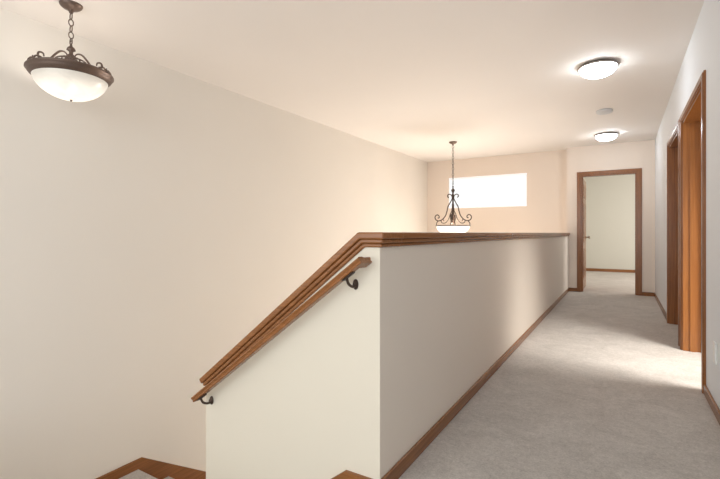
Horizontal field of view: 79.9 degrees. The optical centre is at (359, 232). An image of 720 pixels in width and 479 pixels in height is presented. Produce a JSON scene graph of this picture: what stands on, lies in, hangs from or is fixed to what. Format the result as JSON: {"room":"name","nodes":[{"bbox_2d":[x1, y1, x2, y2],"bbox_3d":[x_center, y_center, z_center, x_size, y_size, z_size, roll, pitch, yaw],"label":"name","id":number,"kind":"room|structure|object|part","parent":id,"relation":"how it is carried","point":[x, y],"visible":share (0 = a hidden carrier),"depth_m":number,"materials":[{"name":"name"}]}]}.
{"room":"upstairs hallway","nodes":[
{"label":"upstairs hallway","id":0,"kind":"room"},
{"bbox_2d":[0,8,426,478],"bbox_3d":[-1.471,1.115,4.351,0.120,5.170,11.100,0,0,31],"label":"wall","id":1,"kind":"structure","parent":0,"point":[150,224],"depth_m":3.60,"materials":[{"name":"beige paint"}]},
{"bbox_2d":[96,457,205,478],"bbox_3d":[-1.747,2.795,3.769,0.014,1.810,4.180,0,0,31],"label":"baseboard","id":2,"kind":"structure","parent":1,"relation":"attached to","point":[157,469],"depth_m":3.73,"materials":[{"name":"brown wood"}]},
{"bbox_2d":[206,247,379,478],"bbox_3d":[-0.317,1.875,1.947,0.992,3.650,0.120,0,0,31],"label":"wall","id":3,"kind":"structure","parent":0,"point":[306,405],"depth_m":1.81,"materials":[{"name":"paint"}]},
{"bbox_2d":[191,257,371,404],"bbox_3d":[-0.385,0.469,1.865,0.964,0.761,0.091,0,0,31],"label":"handrail","id":4,"kind":"object","parent":3,"relation":"attached to","point":[360,262],"visible":1,"depth_m":1.77,"materials":[{"name":"brown wood"}]},
{"bbox_2d":[199,232,402,385],"bbox_3d":[-0.312,0.385,1.949,1.040,0.776,0.180,0,0,31],"label":"trim","id":5,"kind":"structure","parent":3,"relation":"attached to","point":[357,243],"depth_m":1.80,"materials":[{"name":"brown wood"}]},
{"bbox_2d":[331,470,371,478],"bbox_3d":[-0.352,1.458,1.890,0.993,1.025,0.014,0,0,31],"label":"baseboard","id":6,"kind":"structure","parent":3,"relation":"attached to","point":[346,474],"depth_m":1.70,"materials":[{"name":"brown wood"}]},
{"bbox_2d":[0,0,703,176],"bbox_3d":[2.577,-1.530,4.519,6.900,0.120,15.600,0,0,31],"label":"ceiling","id":7,"kind":"structure","parent":0,"point":[413,78],"depth_m":3.56,"materials":[{"name":"paint"}]},
{"bbox_2d":[24,0,113,101],"bbox_3d":[-1.861,-1.157,2.769,0.482,0.626,0.482,0,0,-31],"label":"pendant light","id":8,"kind":"object","parent":7,"relation":"hanging from","point":[70,79],"visible":1,"depth_m":2.65,"materials":[{"name":"white glass"}]},
{"bbox_3d":[-1.912,-1.091,2.667,0.014,0.132,0.211,0,0,26],"label":"scroll arm","id":9,"kind":"part","parent":8,"relation":"part of","materials":[{"name":"brown metal"}]},
{"bbox_3d":[-1.861,-0.930,2.769,0.416,0.148,0.416,0,0,31],"label":"lamp shade","id":10,"kind":"part","parent":8,"relation":"part of","materials":[{"name":"white glass"}]},
{"bbox_3d":[-1.861,-1.131,2.769,0.072,0.218,0.072,0,0,31],"label":"stem","id":11,"kind":"part","parent":8,"relation":"part of","materials":[{"name":"brown metal"}]},
{"bbox_3d":[-1.861,-1.314,2.769,0.027,0.212,0.027,0,0,-14],"label":"chain","id":12,"kind":"part","parent":8,"relation":"part of","materials":[{"name":"brown metal"}]},
{"bbox_3d":[-1.746,-1.091,2.777,0.211,0.132,0.014,0,0,-4],"label":"scroll arm","id":13,"kind":"part","parent":8,"relation":"part of","materials":[{"name":"brown metal"}]},
{"bbox_2d":[435,141,471,231],"bbox_3d":[1.501,-0.714,6.943,0.560,1.513,0.560,0,0,-42],"label":"pendant light","id":14,"kind":"object","parent":7,"relation":"hanging from","point":[441,228],"visible":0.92,"depth_m":6.87,"materials":[{"name":"brown metal"}]},
{"bbox_3d":[1.359,-0.375,6.992,0.295,0.520,0.018,0,0,19],"label":"scroll arm","id":15,"kind":"part","parent":14,"relation":"part of","materials":[{"name":"metal"}]},
{"bbox_3d":[1.451,-0.375,6.801,0.018,0.520,0.294,0,0,19],"label":"scroll arm","id":16,"kind":"part","parent":14,"relation":"part of","materials":[{"name":"metal"}]},
{"bbox_3d":[1.501,-0.440,6.943,0.060,0.650,0.060,0,0,31],"label":"stem","id":17,"kind":"part","parent":14,"relation":"part of","materials":[{"name":"metal"}]},
{"bbox_3d":[1.501,-1.080,6.943,0.028,0.679,0.027,0,0,-14],"label":"chain","id":18,"kind":"part","parent":14,"relation":"part of","materials":[{"name":"metal"}]},
{"bbox_3d":[1.501,-0.036,6.943,0.524,0.158,0.524,0,0,31],"label":"lamp shade","id":19,"kind":"part","parent":14,"relation":"part of","materials":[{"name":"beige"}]},
{"bbox_3d":[1.643,-0.375,6.893,0.288,0.520,0.075,0,0,31],"label":"scroll arm","id":20,"kind":"part","parent":14,"relation":"part of","materials":[{"name":"metal"}]},
{"bbox_2d":[577,59,618,78],"bbox_3d":[2.083,-1.412,3.766,0.322,0.116,0.322,0,0,31],"label":"ceiling light","id":21,"kind":"object","parent":7,"relation":"attached to","point":[600,68],"visible":1,"depth_m":3.68,"materials":[{"name":"white glass"}]},
{"bbox_2d":[596,108,612,114],"bbox_3d":[2.926,-1.449,5.149,0.176,0.042,0.176,0,0,31],"label":"smoke detector","id":22,"kind":"object","parent":7,"relation":"attached to","point":[604,111],"visible":1,"depth_m":5.10,"materials":[{"name":"white plastic"}]},
{"bbox_2d":[594,132,617,140],"bbox_3d":[3.653,-1.412,6.381,0.312,0.116,0.312,0,0,31],"label":"ceiling light","id":23,"kind":"object","parent":7,"relation":"attached to","point":[605,136],"visible":1,"depth_m":6.29,"materials":[{"name":"white glass"}]},
{"bbox_2d":[380,236,568,478],"bbox_3d":[1.786,1.875,4.548,0.133,3.650,6.774,0,0,31],"label":"wall","id":24,"kind":"structure","parent":0,"point":[449,312],"depth_m":2.26,"materials":[{"name":"paint"}]},
{"bbox_2d":[400,232,569,245],"bbox_3d":[1.824,0.026,4.621,0.172,0.058,6.607,0,0,31],"label":"trim","id":25,"kind":"structure","parent":24,"relation":"on","point":[409,238],"depth_m":2.38,"materials":[{"name":"brown wood"}]},
{"bbox_2d":[427,150,566,232],"bbox_3d":[2.572,1.115,8.316,2.660,5.170,0.120,0,0,31],"label":"wall","id":26,"kind":"structure","parent":0,"point":[545,211],"depth_m":8.06,"materials":[{"name":"beige paint"}]},
{"bbox_2d":[449,173,526,207],"bbox_3d":[2.451,-0.804,8.348,1.500,0.612,0.072,0,0,31],"label":"window","id":27,"kind":"structure","parent":26,"relation":"in","point":[506,190],"depth_m":8.32,"materials":[{"name":"white glass"}]},
{"bbox_3d":[2.448,-0.505,8.343,1.496,0.014,0.062,0,0,31],"label":"sill","id":28,"kind":"part","parent":27,"relation":"part of","materials":[{"name":"white paint"}]},
{"bbox_2d":[399,271,719,478],"bbox_3d":[2.594,1.140,4.508,6.660,0.280,15.600,0,0,31],"label":"floor","id":29,"kind":"structure","parent":0,"point":[603,387],"depth_m":2.46,"materials":[{"name":"beige carpet"}]},
{"bbox_2d":[583,174,634,269],"bbox_3d":[6.443,-0.235,8.510,4.090,2.470,4.600,0,0,31],"label":"wall","id":30,"kind":"structure","parent":0,"point":[610,200],"depth_m":11.05,"materials":[{"name":"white paint"}]},
{"bbox_2d":[586,268,634,272],"bbox_3d":[7.574,0.963,10.366,3.850,0.075,0.013,0,0,31],"label":"baseboard","id":31,"kind":"structure","parent":30,"relation":"attached to","point":[587,269],"depth_m":11.05,"materials":[{"name":"brown wood"}]},
{"bbox_2d":[567,140,654,292],"bbox_3d":[5.320,1.115,6.537,3.915,5.170,0.300,0,0,31],"label":"wall","id":32,"kind":"structure","parent":0,"point":[637,154],"depth_m":7.02,"materials":[{"name":"beige paint"}]},
{"bbox_2d":[583,179,589,288],"bbox_3d":[4.054,0.018,7.733,0.120,1.945,0.774,0,0,31],"label":"door","id":33,"kind":"structure","parent":32,"relation":"in","point":[584,181],"depth_m":7.63,"materials":[{"name":"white wood"}]},
{"bbox_2d":[577,168,641,295],"bbox_3d":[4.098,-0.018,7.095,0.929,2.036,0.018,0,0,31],"label":"trim","id":34,"kind":"structure","parent":32,"relation":"attached to","point":[638,170],"depth_m":6.93,"materials":[{"name":"brown wood"}]},
{"bbox_2d":[569,288,653,295],"bbox_3d":[4.117,0.969,7.086,1.206,0.062,0.013,0,0,31],"label":"baseboard","id":35,"kind":"structure","parent":32,"relation":"attached to","point":[570,289],"depth_m":6.83,"materials":[{"name":"brown wood"}]},
{"bbox_2d":[655,0,719,408],"bbox_3d":[1.888,-0.235,2.128,0.120,2.470,10.800,0,0,31],"label":"wall","id":36,"kind":"structure","parent":0,"point":[703,50],"depth_m":2.62,"materials":[{"name":"paint"}]},
{"bbox_2d":[667,118,679,345],"bbox_3d":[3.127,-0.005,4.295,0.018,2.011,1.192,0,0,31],"label":"trim","id":37,"kind":"structure","parent":36,"relation":"attached to","point":[677,127],"depth_m":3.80,"materials":[{"name":"brown wood"}]},
{"bbox_2d":[654,293,719,424],"bbox_3d":[1.831,0.969,2.163,0.013,0.062,10.800,0,0,31],"label":"baseboard","id":38,"kind":"structure","parent":36,"relation":"attached to","point":[707,394],"depth_m":2.50,"materials":[{"name":"brown wood"}]},
{"bbox_2d":[680,70,705,393],"bbox_3d":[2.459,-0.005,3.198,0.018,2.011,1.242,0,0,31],"label":"trim","id":39,"kind":"structure","parent":36,"relation":"attached to","point":[701,84],"depth_m":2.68,"materials":[{"name":"brown wood"}]},
{"bbox_2d":[713,341,716,364],"bbox_3d":[1.972,0.665,2.393,0.011,0.116,0.072,0,0,31],"label":"electrical outlet","id":40,"kind":"object","parent":36,"relation":"attached to","point":[714,342],"visible":1,"depth_m":2.38,"materials":[{"name":"plastic"}]},
{"bbox_3d":[0.315,3.750,4.726,2.820,0.100,8.800,0,0,31],"label":"floor","id":41,"kind":"structure","parent":0,"visible":0},
{"bbox_2d":[119,469,173,478],"bbox_3d":[-0.625,2.447,3.054,2.645,2.506,4.115,0,0,31],"label":"staircase","id":42,"kind":"structure","parent":41,"relation":"on","point":[138,474],"depth_m":3.49,"materials":[{"name":"beige carpet"}]}
]}

